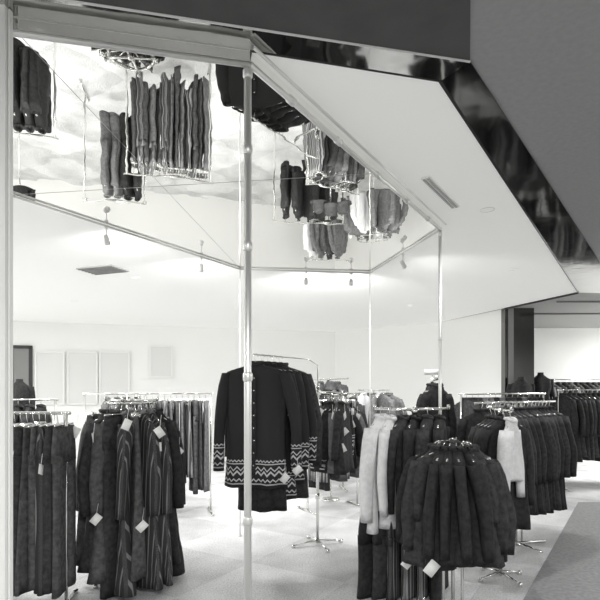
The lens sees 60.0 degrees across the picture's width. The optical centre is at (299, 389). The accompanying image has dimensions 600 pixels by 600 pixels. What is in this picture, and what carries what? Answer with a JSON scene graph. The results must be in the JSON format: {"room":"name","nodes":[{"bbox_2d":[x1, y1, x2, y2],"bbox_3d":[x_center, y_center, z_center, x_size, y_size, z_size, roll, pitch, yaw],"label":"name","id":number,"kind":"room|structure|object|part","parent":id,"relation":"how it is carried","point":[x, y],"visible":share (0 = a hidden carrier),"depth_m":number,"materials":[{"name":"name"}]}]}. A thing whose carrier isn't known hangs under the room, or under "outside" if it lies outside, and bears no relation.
{"room":"clothing store","nodes":[
{"label":"clothing store","id":0,"kind":"room"},
{"bbox_2d":[35,351,64,404],"bbox_3d":[-4.776,-0.229,9.929,0.519,1.024,0.035,0,0,-16],"label":"display panel","id":1,"kind":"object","parent":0,"point":[49,365],"depth_m":9.93,"materials":[{"name":"white"}]},
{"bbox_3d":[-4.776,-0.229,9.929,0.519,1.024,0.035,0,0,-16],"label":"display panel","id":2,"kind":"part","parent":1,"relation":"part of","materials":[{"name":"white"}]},
{"bbox_2d":[13,321,334,464],"bbox_3d":[-3.124,0.100,10.498,8.113,2.800,0.100,0,0,-16],"label":"wall","id":3,"kind":"structure","parent":0,"point":[201,355],"depth_m":10.65,"materials":[{"name":"white paint"}]},
{"bbox_2d":[13,345,32,386],"bbox_3d":[-5.248,-0.273,9.787,0.376,1.134,0.137,0,0,0],"label":"wall mirror","id":4,"kind":"object","parent":3,"relation":"attached to","point":[22,354],"depth_m":9.80,"materials":[{"name":"grey mirror"}]},
{"bbox_2d":[67,351,97,404],"bbox_3d":[-4.223,-0.233,10.092,0.554,1.040,0.035,0,0,-16],"label":"display panel","id":5,"kind":"object","parent":3,"relation":"attached to","point":[82,366],"visible":1,"depth_m":10.08,"materials":[{"name":"white"}]},
{"bbox_2d":[99,351,129,404],"bbox_3d":[-3.659,-0.237,10.259,0.571,1.057,0.035,0,0,-16],"label":"display panel","id":6,"kind":"object","parent":3,"relation":"attached to","point":[114,366],"visible":0.76,"depth_m":10.25,"materials":[{"name":"white"}]},
{"bbox_2d":[149,345,172,377],"bbox_3d":[-2.808,-0.577,10.511,0.466,0.662,0.035,0,0,-16],"label":"framed picture","id":7,"kind":"object","parent":3,"relation":"attached to","point":[160,356],"visible":1,"depth_m":10.50,"materials":[{"name":"white"}]},
{"bbox_2d":[0,0,466,80],"bbox_3d":[-3.181,-1.322,1.266,7.858,0.056,0.146,0,0,-13],"label":"soffit","id":8,"kind":"structure","parent":0,"point":[49,11],"depth_m":1.90,"materials":[{"name":"grey mirror"}]},
{"bbox_2d":[77,0,469,59],"bbox_3d":[-3.165,-1.348,-0.475,7.670,0.104,5.050,0,0,0],"label":"ceiling bulkhead","id":9,"kind":"object","parent":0,"point":[433,27],"depth_m":1.81,"materials":[{"name":"grey paint"}]},
{"bbox_2d":[13,21,576,331],"bbox_3d":[-2.336,-1.350,5.997,12.069,0.100,8.979,0,0,-16],"label":"ceiling","id":10,"kind":"structure","parent":0,"point":[411,126],"depth_m":5.26,"materials":[{"name":"white paint"}]},
{"bbox_2d":[76,264,129,274],"bbox_3d":[-2.120,-1.290,5.600,0.535,0.019,0.440,0,0,0],"label":"ceiling vent","id":11,"kind":"object","parent":10,"relation":"in","point":[102,269],"depth_m":5.56,"materials":[{"name":"grey metal"}]},
{"bbox_2d":[56,0,470,62],"bbox_3d":[-3.165,-1.295,1.195,7.858,0.010,0.010,0,0,-13],"label":"trim","id":12,"kind":"structure","parent":10,"relation":"attached to","point":[70,1],"depth_m":1.86,"materials":[{"name":"grey metal"}]},
{"bbox_2d":[250,50,439,81],"bbox_3d":[0.199,-1.294,2.083,0.801,0.008,0.008,0,0,-14],"label":"trim","id":13,"kind":"structure","parent":10,"relation":"attached to","point":[250,50],"depth_m":2.08,"materials":[{"name":"black paint"}]},
{"bbox_2d":[421,175,458,208],"bbox_3d":[0.930,-1.290,3.420,0.386,0.019,0.548,0,0,0],"label":"ceiling vent","id":14,"kind":"object","parent":10,"relation":"in","point":[428,180],"depth_m":3.36,"materials":[{"name":"grey metal"}]},
{"bbox_2d":[439,81,578,292],"bbox_3d":[2.139,-1.294,4.540,0.014,0.014,5.649,0,0,33],"label":"trim","id":15,"kind":"structure","parent":10,"relation":"attached to","point":[440,82],"depth_m":2.94,"materials":[{"name":"black paint"}]},
{"bbox_2d":[504,292,578,308],"bbox_3d":[3.470,-1.290,7.570,0.030,0.030,1.410,0,0,-18],"label":"trim","id":16,"kind":"structure","parent":10,"relation":"attached to","point":[575,292],"depth_m":7.48,"materials":[{"name":"black paint"}]},
{"bbox_2d":[534,313,599,314],"bbox_3d":[5.825,-1.290,8.800,4.150,0.030,0.030,0,0,0],"label":"trim","id":17,"kind":"structure","parent":10,"relation":"attached to","point":[534,313],"depth_m":8.79,"materials":[{"name":"grey metal"}]},
{"bbox_2d":[556,301,599,302],"bbox_3d":[5.825,-1.290,7.600,4.150,0.030,0.030,0,0,0],"label":"trim","id":18,"kind":"structure","parent":10,"relation":"attached to","point":[556,301],"depth_m":7.59,"materials":[{"name":"grey metal"}]},
{"bbox_2d":[13,462,599,599],"bbox_3d":[0.000,1.548,4.750,16.000,0.104,15.500,0,0,0],"label":"floor","id":19,"kind":"structure","parent":0,"point":[213,550],"depth_m":4.71,"materials":[{"name":"tile"}]},
{"bbox_2d":[0,4,12,599],"bbox_3d":[-1.012,0.100,1.770,0.070,2.800,0.080,0,0,0],"label":"storefront mullion","id":20,"kind":"object","parent":19,"relation":"on","point":[6,15],"visible":1,"depth_m":1.76,"materials":[{"name":"grey metal"}]},
{"bbox_2d":[13,379,35,409],"bbox_3d":[-4.101,0.670,7.594,0.409,1.660,0.361,0,0,39],"label":"dress form","id":21,"kind":"object","parent":19,"relation":"on","point":[21,390],"visible":0.42,"depth_m":7.53,"materials":[{"name":"black fabric"}]},
{"bbox_2d":[13,398,58,422],"bbox_3d":[-2.802,0.793,5.280,0.642,1.414,0.627,0,0,-19],"label":"rack","id":22,"kind":"object","parent":19,"relation":"on","point":[18,407],"visible":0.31,"depth_m":5.24,"materials":[{"name":"silver metal"}]},
{"bbox_2d":[13,411,77,599],"bbox_3d":[-1.978,0.823,3.570,0.850,1.354,0.569,0,0,-5],"label":"rack","id":23,"kind":"object","parent":19,"relation":"on","point":[44,453],"visible":0.8,"depth_m":3.43,"materials":[{"name":"black fabric"}]},
{"bbox_2d":[82,393,145,421],"bbox_3d":[-2.500,0.768,7.032,0.834,1.464,0.655,0,0,-14],"label":"rack","id":24,"kind":"object","parent":19,"relation":"on","point":[103,406],"visible":0.11,"depth_m":6.96,"materials":[{"name":"silver metal"}]},
{"bbox_2d":[73,396,185,599],"bbox_3d":[-1.304,0.775,4.036,0.826,1.450,0.892,0,0,0],"label":"coat rack","id":25,"kind":"object","parent":19,"relation":"on","point":[130,467],"visible":1,"depth_m":3.74,"materials":[{"name":"black fabric"}]},
{"bbox_3d":[-1.310,0.775,4.040,0.401,1.450,0.401,0,0,22],"label":"frame","id":26,"kind":"part","parent":25,"relation":"part of","materials":[{"name":"silver metal"}]},
{"bbox_2d":[124,392,214,516],"bbox_3d":[-1.563,0.763,6.237,1.035,1.474,0.588,0,0,-15],"label":"rack","id":27,"kind":"object","parent":19,"relation":"on","point":[194,415],"visible":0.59,"depth_m":6.17,"materials":[{"name":"grey fabric"}]},
{"bbox_2d":[13,18,446,599],"bbox_3d":[-0.585,0.105,3.311,2.235,2.790,5.147,0,0,31],"label":"mirror canopy","id":28,"kind":"object","parent":19,"relation":"on","point":[203,150],"visible":0.88,"depth_m":2.75,"materials":[{"name":"mirror glass"},{"name":"white enamel"}]},
{"bbox_3d":[-0.592,-1.270,3.310,2.134,0.040,5.126,0,0,31],"label":"mirror panel","id":29,"kind":"part","parent":28,"relation":"part of","materials":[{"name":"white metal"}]},
{"bbox_2d":[213,353,367,552],"bbox_3d":[0.015,0.600,4.701,0.786,1.799,1.568,0,0,32],"label":"stand","id":30,"kind":"object","parent":19,"relation":"on","point":[291,431],"visible":0.96,"depth_m":4.24,"materials":[{"name":"black fabric"}]},
{"bbox_3d":[0.070,0.602,4.723,0.589,1.796,1.224,0,0,16],"label":"frame","id":31,"kind":"part","parent":30,"relation":"part of","materials":[{"name":"silver metal"}]},
{"bbox_2d":[297,393,364,515],"bbox_3d":[0.425,0.768,6.579,0.828,1.464,0.642,0,0,-33],"label":"rack","id":32,"kind":"object","parent":19,"relation":"on","point":[324,478],"visible":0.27,"depth_m":6.44,"materials":[{"name":"silver metal"}]},
{"bbox_2d":[313,377,348,398],"bbox_3d":[0.457,0.635,9.200,0.822,1.730,0.515,0,0,0],"label":"stand","id":33,"kind":"object","parent":19,"relation":"on","point":[320,379],"visible":0.18,"depth_m":9.19,"materials":[{"name":"silver metal"}]},
{"bbox_3d":[0.500,0.635,9.200,0.673,1.730,0.401,0,0,22],"label":"frame","id":34,"kind":"part","parent":33,"relation":"part of","materials":[{"name":"silver metal"}]},
{"bbox_2d":[319,390,347,491],"bbox_3d":[0.133,0.743,7.789,1.102,1.513,0.630,0,0,-7],"label":"coat rack","id":35,"kind":"object","parent":19,"relation":"on","point":[321,396],"visible":0.02,"depth_m":7.81,"materials":[{"name":"silver metal"}]},
{"bbox_2d":[320,381,348,501],"bbox_3d":[0.420,0.688,7.100,0.570,1.625,0.260,0,0,0],"label":"stand","id":36,"kind":"object","parent":19,"relation":"on","point":[329,385],"visible":0.5,"depth_m":7.04,"materials":[{"name":"silver metal"}]},
{"bbox_2d":[350,389,406,481],"bbox_3d":[1.207,0.744,8.590,1.083,1.512,1.062,0,0,0],"label":"rack","id":37,"kind":"object","parent":19,"relation":"on","point":[388,400],"visible":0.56,"depth_m":8.35,"materials":[{"name":"silver metal"}]},
{"bbox_2d":[357,405,449,599],"bbox_3d":[0.839,0.810,3.827,0.890,1.400,0.549,0,0,-43],"label":"rack","id":38,"kind":"object","parent":19,"relation":"on","point":[388,444],"visible":0.63,"depth_m":3.71,"materials":[{"name":"black fabric"}]},
{"bbox_2d":[416,370,456,439],"bbox_3d":[1.274,0.652,4.905,0.386,1.695,0.477,0,0,21],"label":"dress form","id":39,"kind":"object","parent":19,"relation":"on","point":[429,398],"visible":0.46,"depth_m":4.82,"materials":[{"name":"black fabric"}]},
{"bbox_3d":[1.270,0.652,4.979,0.316,1.695,0.318,0,0,22],"label":"frame","id":40,"kind":"part","parent":39,"relation":"part of","materials":[{"name":"silver metal"}]},
{"bbox_2d":[395,437,516,599],"bbox_3d":[1.014,0.905,3.379,0.760,1.189,0.717,0,0,0],"label":"rack","id":41,"kind":"object","parent":19,"relation":"on","point":[455,508],"visible":1,"depth_m":3.16,"materials":[{"name":"black fabric"}]},
{"bbox_3d":[1.002,0.930,3.369,0.276,1.139,0.251,0,0,0],"label":"frame","id":42,"kind":"part","parent":41,"relation":"part of","materials":[{"name":"silver metal"}]},
{"bbox_2d":[468,405,534,587],"bbox_3d":[1.620,0.815,4.183,0.701,1.370,0.480,0,0,-40],"label":"stand","id":43,"kind":"object","parent":19,"relation":"on","point":[500,437],"visible":0.7,"depth_m":4.01,"materials":[{"name":"black fabric"}]},
{"bbox_3d":[1.600,0.815,4.150,0.316,1.370,0.432,0,0,22],"label":"frame","id":44,"kind":"part","parent":43,"relation":"part of","materials":[{"name":"silver metal"}]},
{"bbox_2d":[455,393,551,425],"bbox_3d":[2.701,0.768,6.902,1.388,1.464,0.656,0,0,-18],"label":"rack","id":45,"kind":"object","parent":19,"relation":"on","point":[465,407],"visible":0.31,"depth_m":6.77,"materials":[{"name":"silver metal"}]},
{"bbox_2d":[455,400,577,552],"bbox_3d":[2.125,0.800,5.065,1.454,1.388,0.609,0,0,-38],"label":"rack","id":46,"kind":"object","parent":19,"relation":"on","point":[551,434],"visible":0.48,"depth_m":4.96,"materials":[{"name":"black fabric"}]},
{"bbox_3d":[2.123,0.801,5.066,0.506,1.385,1.381,0,0,33],"label":"frame","id":47,"kind":"part","parent":46,"relation":"part of","materials":[{"name":"silver metal"}]},
{"bbox_2d":[506,377,535,396],"bbox_3d":[3.382,0.650,7.944,0.410,1.700,0.336,0,0,37],"label":"dress form","id":48,"kind":"object","parent":19,"relation":"on","point":[520,385],"visible":0.45,"depth_m":7.88,"materials":[{"name":"black fabric"}]},
{"bbox_2d":[534,372,555,399],"bbox_3d":[3.983,0.605,8.595,0.422,1.790,0.348,0,0,36],"label":"dress form","id":49,"kind":"object","parent":19,"relation":"on","point":[543,384],"visible":0.44,"depth_m":8.53,"materials":[{"name":"black fabric"}]},
{"bbox_2d":[549,379,599,398],"bbox_3d":[5.250,0.643,10.000,1.633,1.714,0.653,0,0,-8],"label":"rack","id":50,"kind":"object","parent":19,"relation":"on","point":[557,385],"visible":0.27,"depth_m":9.87,"materials":[{"name":"silver metal"}]},
{"bbox_3d":[5.250,0.644,10.000,1.633,1.711,0.480,0,0,-8],"label":"frame","id":51,"kind":"part","parent":50,"relation":"part of","materials":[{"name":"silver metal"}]},
{"bbox_2d":[550,389,599,491],"bbox_3d":[4.626,0.743,8.096,1.528,1.514,0.654,0,0,-17],"label":"coat rack","id":52,"kind":"object","parent":19,"relation":"on","point":[582,409],"visible":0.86,"depth_m":7.77,"materials":[{"name":"silver metal"}]},
{"bbox_2d":[335,322,437,414],"bbox_3d":[1.763,0.100,10.808,2.523,2.800,0.100,0,0,41],"label":"wall","id":53,"kind":"structure","parent":0,"point":[400,356],"depth_m":10.65,"materials":[{"name":"white paint"}]},
{"bbox_2d":[442,310,500,403],"bbox_3d":[3.012,0.100,9.187,0.100,2.800,1.642,0,0,-20],"label":"wall","id":54,"kind":"structure","parent":0,"point":[471,345],"depth_m":9.06,"materials":[{"name":"white paint"}]},
{"bbox_2d":[501,308,533,396],"bbox_3d":[3.480,0.100,8.445,0.460,2.800,0.410,0,0,0],"label":"column","id":55,"kind":"structure","parent":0,"point":[523,317],"depth_m":8.24,"materials":[{"name":"black paint"}]},
{"bbox_2d":[508,308,513,383],"bbox_3d":[3.335,0.050,8.220,0.070,2.700,0.040,0,0,0],"label":"trim","id":56,"kind":"structure","parent":55,"relation":"attached to","point":[511,310],"depth_m":8.20,"materials":[{"name":"grey"}]},
{"bbox_2d":[441,61,599,292],"bbox_3d":[2.306,-1.322,4.647,0.444,0.056,6.122,0,0,36],"label":"soffit","id":57,"kind":"structure","parent":0,"point":[465,85],"depth_m":3.17,"materials":[{"name":"grey"}]},
{"bbox_2d":[442,293,599,327],"bbox_3d":[4.390,-1.350,9.450,7.220,0.100,5.100,0,0,0],"label":"ceiling","id":58,"kind":"structure","parent":0,"point":[549,306],"depth_m":8.61,"materials":[{"name":"white paint"}]},
{"bbox_2d":[470,0,599,260],"bbox_3d":[3.550,-1.350,2.000,8.900,0.100,10.000,0,0,0],"label":"ceiling","id":59,"kind":"structure","parent":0,"point":[539,60],"depth_m":2.19,"materials":[{"name":"grey paint"}]},
{"bbox_2d":[534,328,599,461],"bbox_3d":[5.450,0.100,10.950,5.100,2.800,0.100,0,0,0],"label":"wall","id":60,"kind":"structure","parent":0,"point":[560,353],"depth_m":10.90,"materials":[{"name":"white paint"}]}
]}

